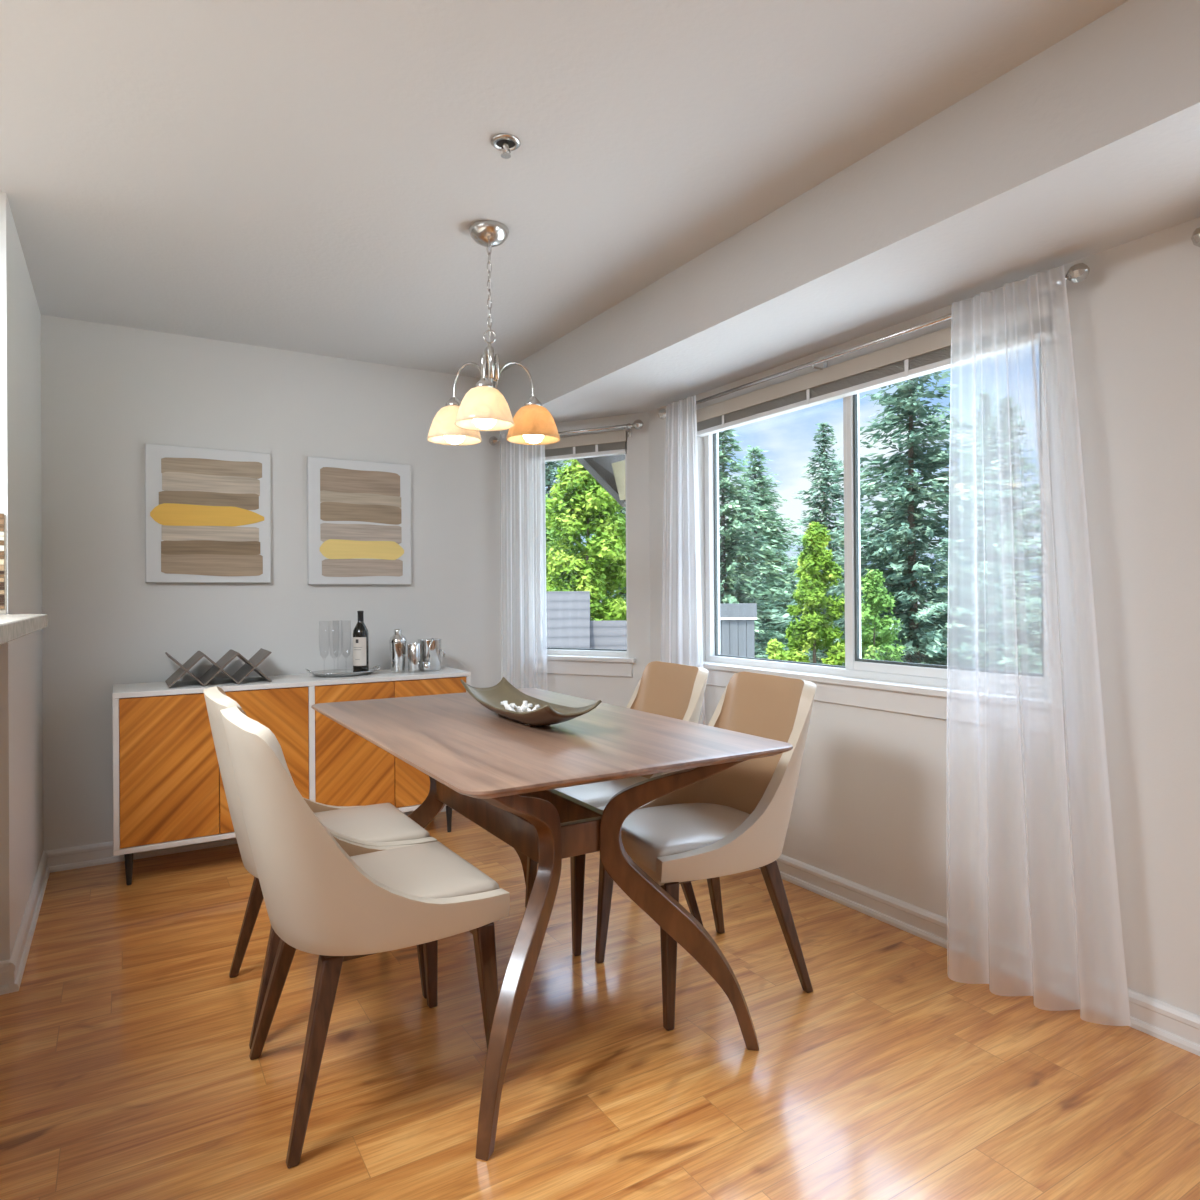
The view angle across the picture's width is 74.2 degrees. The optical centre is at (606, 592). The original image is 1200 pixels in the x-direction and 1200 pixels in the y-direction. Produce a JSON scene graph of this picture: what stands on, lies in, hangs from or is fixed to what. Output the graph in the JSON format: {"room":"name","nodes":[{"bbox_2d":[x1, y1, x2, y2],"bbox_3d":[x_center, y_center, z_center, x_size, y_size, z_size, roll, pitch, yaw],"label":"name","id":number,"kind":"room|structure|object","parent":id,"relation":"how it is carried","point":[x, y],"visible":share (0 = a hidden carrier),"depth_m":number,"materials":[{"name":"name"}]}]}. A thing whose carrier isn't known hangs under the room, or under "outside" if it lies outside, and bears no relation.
{"room":"dining room","nodes":[
{"label":"dining room","id":0,"kind":"room"},
{"bbox_2d":[0,192,42,960],"bbox_3d":[-3.561,0.006,2.090,3.304,2.440,1.223,0,0,-31],"label":"wall","id":1,"kind":"structure","parent":0,"point":[21,687],"depth_m":2.69,"materials":[{"name":"white paint"}]},
{"bbox_2d":[0,513,5,613],"bbox_3d":[-2.729,-0.083,1.876,2.100,0.305,0.011,0,0,-31],"label":"backsplash","id":2,"kind":"structure","parent":1,"relation":"attached to","point":[2,516],"depth_m":2.42,"materials":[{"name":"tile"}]},
{"bbox_2d":[9,851,49,992],"bbox_3d":[-2.126,1.173,2.944,0.024,0.092,1.247,0,0,-31],"label":"baseboard","id":3,"kind":"structure","parent":1,"relation":"attached to","point":[18,959],"depth_m":2.75,"materials":[{"name":"white paint"}]},
{"bbox_2d":[41,315,500,850],"bbox_3d":[-2.988,0.006,3.239,5.760,2.440,0.140,0,0,-31],"label":"wall","id":4,"kind":"structure","parent":0,"point":[108,392],"depth_m":3.83,"materials":[{"name":"white paint"}]},
{"bbox_2d":[145,444,270,582],"bbox_3d":[-1.900,-0.366,3.802,0.536,0.640,0.036,0,0,-31],"label":"painting","id":5,"kind":"object","parent":4,"relation":"attached to","point":[208,519],"visible":1,"depth_m":3.78,"materials":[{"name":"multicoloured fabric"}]},
{"bbox_2d":[45,806,452,872],"bbox_3d":[-1.527,1.172,4.026,2.176,0.092,0.024,0,0,-31],"label":"baseboard","id":6,"kind":"structure","parent":4,"relation":"attached to","point":[62,859],"depth_m":3.56,"materials":[{"name":"white paint"}]},
{"bbox_2d":[307,457,410,583],"bbox_3d":[-1.293,-0.366,4.173,0.530,0.648,0.036,0,0,-31],"label":"painting","id":7,"kind":"object","parent":4,"relation":"attached to","point":[359,512],"visible":1,"depth_m":4.15,"materials":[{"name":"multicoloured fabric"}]},
{"bbox_2d":[0,0,1128,377],"bbox_3d":[-0.947,-1.365,-0.304,5.560,0.250,8.331,0,0,-31],"label":"ceiling","id":8,"kind":"structure","parent":0,"point":[305,176],"depth_m":2.16,"materials":[{"name":"white paint"}]},
{"bbox_2d":[427,220,559,445],"bbox_3d":[-0.363,-0.879,2.721,0.429,0.713,0.473,0,0,-31],"label":"pendant lamp","id":9,"kind":"object","parent":8,"relation":"hanging from","point":[483,407],"visible":1,"depth_m":2.69,"materials":[{"name":"silver metal"}]},
{"bbox_2d":[491,133,520,158],"bbox_3d":[-0.277,-1.217,2.179,0.082,0.039,0.082,0,0,-31],"label":"sprinkler","id":10,"kind":"object","parent":8,"relation":"attached to","point":[504,142],"visible":1,"depth_m":2.17,"materials":[{"name":"silver metal"}]},
{"bbox_2d":[500,412,650,707],"bbox_3d":[-0.218,0.121,4.487,1.113,2.177,0.140,-1,0,27],"label":"wall","id":11,"kind":"structure","parent":0,"point":[613,690],"depth_m":4.33,"materials":[{"name":"white paint"}]},
{"bbox_2d":[489,419,643,448],"bbox_3d":[-0.232,-0.862,4.361,0.969,0.072,0.096,-1,0,27],"label":"curtain rod","id":12,"kind":"object","parent":11,"relation":"attached to","point":[638,424],"visible":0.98,"depth_m":4.24,"materials":[{"name":"silver metal"}]},
{"bbox_2d":[501,434,546,690],"bbox_3d":[-0.459,0.151,4.428,0.308,2.096,0.051,-1,0,25],"label":"sheer curtain","id":13,"kind":"object","parent":12,"relation":"hanging from","point":[543,509],"visible":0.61,"depth_m":4.43,"materials":[{"name":"white fabric"}]},
{"bbox_2d":[528,430,626,462],"bbox_3d":[-0.162,-0.802,4.390,0.623,0.122,0.062,-1,0,27],"label":"window blind","id":14,"kind":"object","parent":11,"relation":"attached to","point":[610,443],"visible":0.81,"depth_m":4.35,"materials":[{"name":"white plastic"}]},
{"bbox_2d":[524,454,635,676],"bbox_3d":[-0.139,-0.199,4.415,0.695,1.305,0.147,-1,0,27],"label":"window","id":15,"kind":"structure","parent":11,"relation":"in","point":[573,661],"depth_m":4.40,"materials":[{"name":"white plastic"}]},
{"bbox_2d":[0,810,1199,1199],"bbox_3d":[-0.630,1.258,-0.130,6.257,0.120,8.331,0,0,-31],"label":"floor","id":16,"kind":"structure","parent":0,"point":[127,1071],"depth_m":1.99,"materials":[{"name":"laminate"}]},
{"bbox_2d":[112,666,470,884],"bbox_3d":[-1.455,0.814,3.813,1.553,0.806,0.395,0,0,-31],"label":"sideboard","id":17,"kind":"object","parent":16,"relation":"on","point":[168,788],"visible":0.62,"depth_m":3.49,"materials":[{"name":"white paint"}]},
{"bbox_2d":[165,648,271,687],"bbox_3d":[-1.778,0.341,3.634,0.414,0.139,0.290,0,0,-31],"label":"wine rack","id":18,"kind":"object","parent":17,"relation":"on","point":[261,655],"visible":1,"depth_m":3.60,"materials":[{"name":"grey metal"}]},
{"bbox_2d":[305,665,380,676],"bbox_3d":[-1.296,0.388,3.916,0.361,0.043,0.208,0,0,-31],"label":"serving tray","id":19,"kind":"object","parent":17,"relation":"on","point":[337,672],"visible":0.98,"depth_m":3.88,"materials":[{"name":"metal"}]},
{"bbox_2d":[353,611,368,671],"bbox_3d":[-1.218,0.246,3.930,0.075,0.310,0.076,0,0,-31],"label":"wine bottle","id":20,"kind":"object","parent":19,"relation":"on","point":[360,632],"visible":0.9,"depth_m":3.90,"materials":[{"name":"black glass"}]},
{"bbox_2d":[389,629,406,672],"bbox_3d":[-1.067,0.297,4.058,0.089,0.222,0.089,0,0,-31],"label":"cocktail shaker","id":21,"kind":"object","parent":17,"relation":"on","point":[397,642],"visible":1,"depth_m":4.03,"materials":[{"name":"metal"}]},
{"bbox_2d":[407,643,420,672],"bbox_3d":[-0.982,0.334,4.052,0.068,0.147,0.068,0,0,-31],"label":"steel tumbler","id":22,"kind":"object","parent":17,"relation":"on","point":[414,649],"visible":1,"depth_m":4.03,"materials":[{"name":"silver metal"}]},
{"bbox_2d":[417,639,444,670],"bbox_3d":[-0.924,0.326,4.144,0.126,0.163,0.126,-1,0,44],"label":"ice bucket","id":23,"kind":"object","parent":17,"relation":"on","point":[435,649],"visible":0.8,"depth_m":4.10,"materials":[{"name":"metal"}]},
{"bbox_2d":[422,638,433,670],"bbox_3d":[-0.912,0.319,4.060,0.060,0.170,0.040,0,0,-31],"label":"ice scoop","id":24,"kind":"object","parent":23,"relation":"hanging from","point":[426,664],"visible":1,"depth_m":4.04,"materials":[{"name":"metal"}]},
{"bbox_2d":[203,686,436,1048],"bbox_3d":[-0.884,0.745,2.414,0.599,0.925,0.506,0,0,-31],"label":"dining chair","id":25,"kind":"object","parent":16,"relation":"on","point":[383,824],"visible":0.48,"depth_m":2.35,"materials":[{"name":"beige leather"}]},
{"bbox_2d":[220,706,509,1167],"bbox_3d":[-0.618,0.742,1.978,0.599,0.925,0.506,0,0,-33],"label":"dining chair","id":26,"kind":"object","parent":16,"relation":"on","point":[332,898],"visible":0.98,"depth_m":1.75,"materials":[{"name":"beige leather"}]},
{"bbox_2d":[311,688,792,1160],"bbox_3d":[-0.300,0.809,2.550,0.940,0.790,1.615,0,0,-31],"label":"dining table","id":27,"kind":"object","parent":16,"relation":"on","point":[502,774],"visible":0.88,"depth_m":2.10,"materials":[{"name":"brown wood"}]},
{"bbox_2d":[460,677,601,726],"bbox_3d":[-0.272,0.363,2.580,0.195,0.102,0.772,0,0,-28],"label":"bowl","id":28,"kind":"object","parent":27,"relation":"on","point":[491,698],"visible":0.91,"depth_m":2.58,"materials":[{"name":"grey ceramic"}]},
{"bbox_2d":[501,701,539,711],"bbox_3d":[-0.271,0.385,2.587,0.095,0.049,0.253,0,0,-31],"label":"coral piece","id":29,"kind":"object","parent":28,"relation":"in","point":[525,706],"visible":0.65,"depth_m":2.57,"materials":[{"name":"white"}]},
{"bbox_2d":[525,661,708,955],"bbox_3d":[0.042,0.740,2.955,0.599,0.925,0.506,0,0,-26],"label":"dining chair","id":30,"kind":"object","parent":16,"relation":"on","point":[673,690],"visible":0.23,"depth_m":2.93,"materials":[{"name":"beige leather"}]},
{"bbox_2d":[595,671,815,1030],"bbox_3d":[0.315,0.737,2.501,0.599,0.925,0.506,0,0,-26],"label":"dining chair","id":31,"kind":"object","parent":16,"relation":"on","point":[733,820],"visible":0.87,"depth_m":2.39,"materials":[{"name":"beige leather"}]},
{"bbox_2d":[493,0,1199,422],"bbox_3d":[0.717,-1.226,2.974,0.698,0.533,4.471,0,0,-31],"label":"soffit","id":32,"kind":"structure","parent":0,"point":[1090,145],"depth_m":2.21,"materials":[{"name":"white paint"}]},
{"bbox_2d":[649,217,1199,1015],"bbox_3d":[0.970,0.108,3.106,0.140,2.177,2.610,0,0,-31],"label":"wall","id":33,"kind":"structure","parent":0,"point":[869,806],"depth_m":2.26,"materials":[{"name":"white paint"}]},
{"bbox_2d":[694,295,1051,436],"bbox_3d":[0.889,-0.819,3.114,0.062,0.122,1.733,0,0,-31],"label":"window blind","id":34,"kind":"object","parent":33,"relation":"attached to","point":[930,353],"visible":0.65,"depth_m":2.92,"materials":[{"name":"white plastic"}]},
{"bbox_2d":[658,263,1089,420],"bbox_3d":[0.824,-0.885,3.108,0.096,0.072,2.070,0,0,-31],"label":"curtain rod","id":35,"kind":"object","parent":33,"relation":"attached to","point":[1079,272],"visible":0.77,"depth_m":2.74,"materials":[{"name":"silver metal"}]},
{"bbox_2d":[661,395,704,724],"bbox_3d":[0.358,0.137,3.767,0.065,2.108,0.368,0,0,-31],"label":"sheer curtain","id":36,"kind":"object","parent":35,"relation":"hanging from","point":[695,454],"visible":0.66,"depth_m":3.77,"materials":[{"name":"white fabric"}]},
{"bbox_2d":[946,264,1130,1025],"bbox_3d":[1.186,0.126,2.290,0.185,2.108,0.523,0,0,-31],"label":"sheer curtain","id":37,"kind":"object","parent":35,"relation":"hanging from","point":[993,959],"visible":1,"depth_m":2.29,"materials":[{"name":"white fabric"}]},
{"bbox_2d":[688,340,1064,734],"bbox_3d":[0.924,-0.218,3.124,0.147,1.300,1.805,0,0,-31],"label":"window","id":38,"kind":"structure","parent":33,"relation":"attached to","point":[918,689],"depth_m":3.08,"materials":[{"name":"white plastic"}]},
{"bbox_2d":[759,854,1199,1055],"bbox_3d":[0.907,1.151,3.060,0.024,0.092,2.610,0,0,-31],"label":"baseboard","id":39,"kind":"structure","parent":33,"relation":"attached to","point":[1173,1025],"depth_m":2.59,"materials":[{"name":"white paint"}]},
{"bbox_3d":[4.836,4.374,20.503,24.400,0.300,90.000,0,0,-31],"label":"paving","id":40,"kind":"object","parent":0,"visible":0},
{"bbox_2d":[545,494,583,590],"bbox_3d":[-1.838,0.966,17.176,3.227,6.595,3.223,0,0,-17],"label":"leafy tree","id":41,"kind":"object","parent":40,"relation":"on","point":[548,532],"visible":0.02,"depth_m":16.92,"materials":[{"name":"green plant"}]},
{"bbox_2d":[546,591,589,648],"bbox_3d":[-1.065,2.111,9.354,1.766,4.240,2.880,0,0,-1],"label":"fence","id":42,"kind":"structure","parent":40,"relation":"on","point":[568,612],"depth_m":8.95,"materials":[{"name":"grey wood"}]},
{"bbox_2d":[545,460,594,619],"bbox_3d":[-2.511,-1.790,33.639,5.406,12.222,5.463,0,0,-18],"label":"conifer tree","id":43,"kind":"object","parent":40,"relation":"on","point":[551,465],"visible":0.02,"depth_m":33.45,"materials":[{"name":"green plant"}]},
{"bbox_2d":[546,459,626,620],"bbox_3d":[-0.313,0.739,14.259,3.112,7.008,2.777,0,0,-2],"label":"leafy tree","id":44,"kind":"object","parent":40,"relation":"on","point":[579,499],"visible":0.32,"depth_m":13.72,"materials":[{"name":"green plant"}]},
{"bbox_2d":[579,507,625,620],"bbox_3d":[0.478,-0.399,24.031,4.172,9.333,4.128,-1,0,24],"label":"conifer tree","id":45,"kind":"object","parent":40,"relation":"on","point":[623,508],"visible":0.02,"depth_m":23.71,"materials":[{"name":"green plant"}]},
{"bbox_2d":[590,620,626,649],"bbox_3d":[-0.093,2.273,9.068,0.789,3.900,1.620,0,0,-1],"label":"fence","id":46,"kind":"structure","parent":40,"relation":"on","point":[603,634],"depth_m":8.92,"materials":[{"name":"grey wood"}]},
{"bbox_2d":[720,603,756,657],"bbox_3d":[1.775,2.186,11.030,0.636,4.060,0.130,0,0,-1],"label":"enclosure","id":47,"kind":"object","parent":40,"relation":"on","point":[736,619],"visible":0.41,"depth_m":11.01,"materials":[{"name":"white paint"}]},
{"bbox_2d":[719,429,809,658],"bbox_3d":[3.209,-0.326,22.731,6.785,9.141,6.700,0,0,-9],"label":"conifer tree","id":48,"kind":"object","parent":40,"relation":"on","point":[729,539],"visible":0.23,"depth_m":22.29,"materials":[{"name":"green plant"}]},
{"bbox_2d":[719,445,827,663],"bbox_3d":[5.162,-0.417,27.395,6.834,9.324,6.920,0,0,-16],"label":"conifer tree","id":49,"kind":"object","parent":40,"relation":"on","point":[778,557],"visible":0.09,"depth_m":27.21,"materials":[{"name":"green plant"}]},
{"bbox_2d":[765,638,787,660],"bbox_3d":[2.530,2.449,11.936,1.001,3.530,1.074,0,0,-31],"label":"leafy bush","id":50,"kind":"object","parent":40,"relation":"on","point":[775,650],"visible":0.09,"depth_m":11.83,"materials":[{"name":"green plant"}]},
{"bbox_2d":[784,521,844,665],"bbox_3d":[4.004,1.428,14.980,1.780,5.571,1.707,0,0,-15],"label":"leafy tree","id":51,"kind":"object","parent":40,"relation":"on","point":[811,590],"visible":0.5,"depth_m":14.78,"materials":[{"name":"green plant"}]},
{"bbox_2d":[762,422,878,663],"bbox_3d":[8.854,-1.323,32.053,4.914,11.111,4.967,0,0,-31],"label":"conifer tree","id":52,"kind":"object","parent":40,"relation":"on","point":[826,511],"visible":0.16,"depth_m":31.85,"materials":[{"name":"green plant"}]},
{"bbox_2d":[843,569,905,662],"bbox_3d":[4.720,1.894,13.910,1.540,4.622,1.460,0,0,4],"label":"leafy tree","id":53,"kind":"object","parent":40,"relation":"on","point":[874,597],"visible":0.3,"depth_m":13.82,"materials":[{"name":"green plant"}]},
{"bbox_2d":[759,369,1041,672],"bbox_3d":[7.182,-1.043,17.972,8.067,10.486,8.517,0,0,-31],"label":"conifer tree","id":54,"kind":"object","parent":40,"relation":"on","point":[920,646],"visible":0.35,"depth_m":17.66,"materials":[{"name":"green plant"}]},
{"bbox_2d":[903,396,1041,672],"bbox_3d":[12.868,-1.059,25.941,8.067,10.486,8.517,0,0,23],"label":"conifer tree","id":55,"kind":"object","parent":40,"relation":"on","point":[1032,563],"visible":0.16,"depth_m":25.32,"materials":[{"name":"green plant"}]},
{"bbox_3d":[-1.638,0.656,1.325,0.180,1.108,2.078,0,0,-31],"label":"wall","id":56,"kind":"structure","parent":0,"visible":0},
{"bbox_2d":[0,614,47,644],"bbox_3d":[-1.499,0.081,1.379,0.740,0.040,2.117,0,0,-31],"label":"countertop","id":57,"kind":"structure","parent":56,"relation":"on","point":[12,626],"depth_m":1.82,"materials":[{"name":"stone"}]},
{"bbox_3d":[1.657,0.098,1.420,0.706,2.177,1.018,0,0,-31],"label":"bay","id":58,"kind":"object","parent":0,"visible":0},
{"bbox_2d":[1191,227,1199,246],"bbox_3d":[1.532,-0.896,1.560,0.096,0.072,0.962,0,0,0],"label":"curtain rod","id":59,"kind":"object","parent":58,"relation":"attached to","point":[1195,238],"visible":1,"depth_m":2.01,"materials":[{"name":"silver metal"}]},
{"bbox_3d":[40.342,4.212,50.999,68.000,0.300,135.000,0,0,-31],"label":"lawn","id":60,"kind":"structure","parent":0,"visible":0},
{"bbox_2d":[731,478,797,632],"bbox_3d":[7.833,-0.762,39.770,7.370,10.055,7.463,0,0,-33],"label":"conifer tree","id":61,"kind":"object","parent":60,"relation":"on","point":[782,547],"visible":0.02,"depth_m":39.64,"materials":[{"name":"green plant"}]},
{"bbox_2d":[835,506,869,623],"bbox_3d":[14.678,-1.040,46.996,4.669,10.555,4.718,-1,0,42],"label":"conifer tree","id":62,"kind":"object","parent":60,"relation":"on","point":[842,506],"visible":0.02,"depth_m":46.93,"materials":[{"name":"green plant"}]},
{"bbox_2d":[870,454,939,663],"bbox_3d":[14.522,-1.341,39.349,4.914,11.111,4.967,0,0,-23],"label":"conifer tree","id":63,"kind":"object","parent":60,"relation":"on","point":[888,509],"visible":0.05,"depth_m":39.27,"materials":[{"name":"green plant"}]},
{"bbox_3d":[24.503,4.175,53.038,42.900,0.020,35.000,0,0,-31],"label":"road","id":64,"kind":"object","parent":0,"visible":0},
{"bbox_2d":[921,391,1039,662],"bbox_3d":[16.198,-2.204,33.932,5.712,12.777,5.652,0,0,1],"label":"conifer tree","id":65,"kind":"object","parent":64,"relation":"on","point":[985,392],"visible":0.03,"depth_m":33.78,"materials":[{"name":"green plant"}]},
{"bbox_3d":[-3.249,-0.008,-1.722,0.140,2.440,8.051,0,0,-31],"label":"wall","id":66,"kind":"structure","parent":0,"visible":0},
{"bbox_2d":[0,960,9,994],"bbox_3d":[-3.227,1.176,1.554,3.305,0.092,0.024,0,0,-31],"label":"baseboard","id":67,"kind":"structure","parent":66,"relation":"attached to","point":[4,965],"depth_m":2.41,"materials":[{"name":"white paint"}]},
{"label":"outside","id":68,"kind":"structure","parent":0,"visible":0},
{"bbox_2d":[576,454,625,506],"bbox_3d":[0.013,-0.716,4.908,0.480,0.390,0.787,0,0,-1],"label":"roof eave","id":69,"kind":"object","parent":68,"point":[609,471],"visible":0.39,"depth_m":4.66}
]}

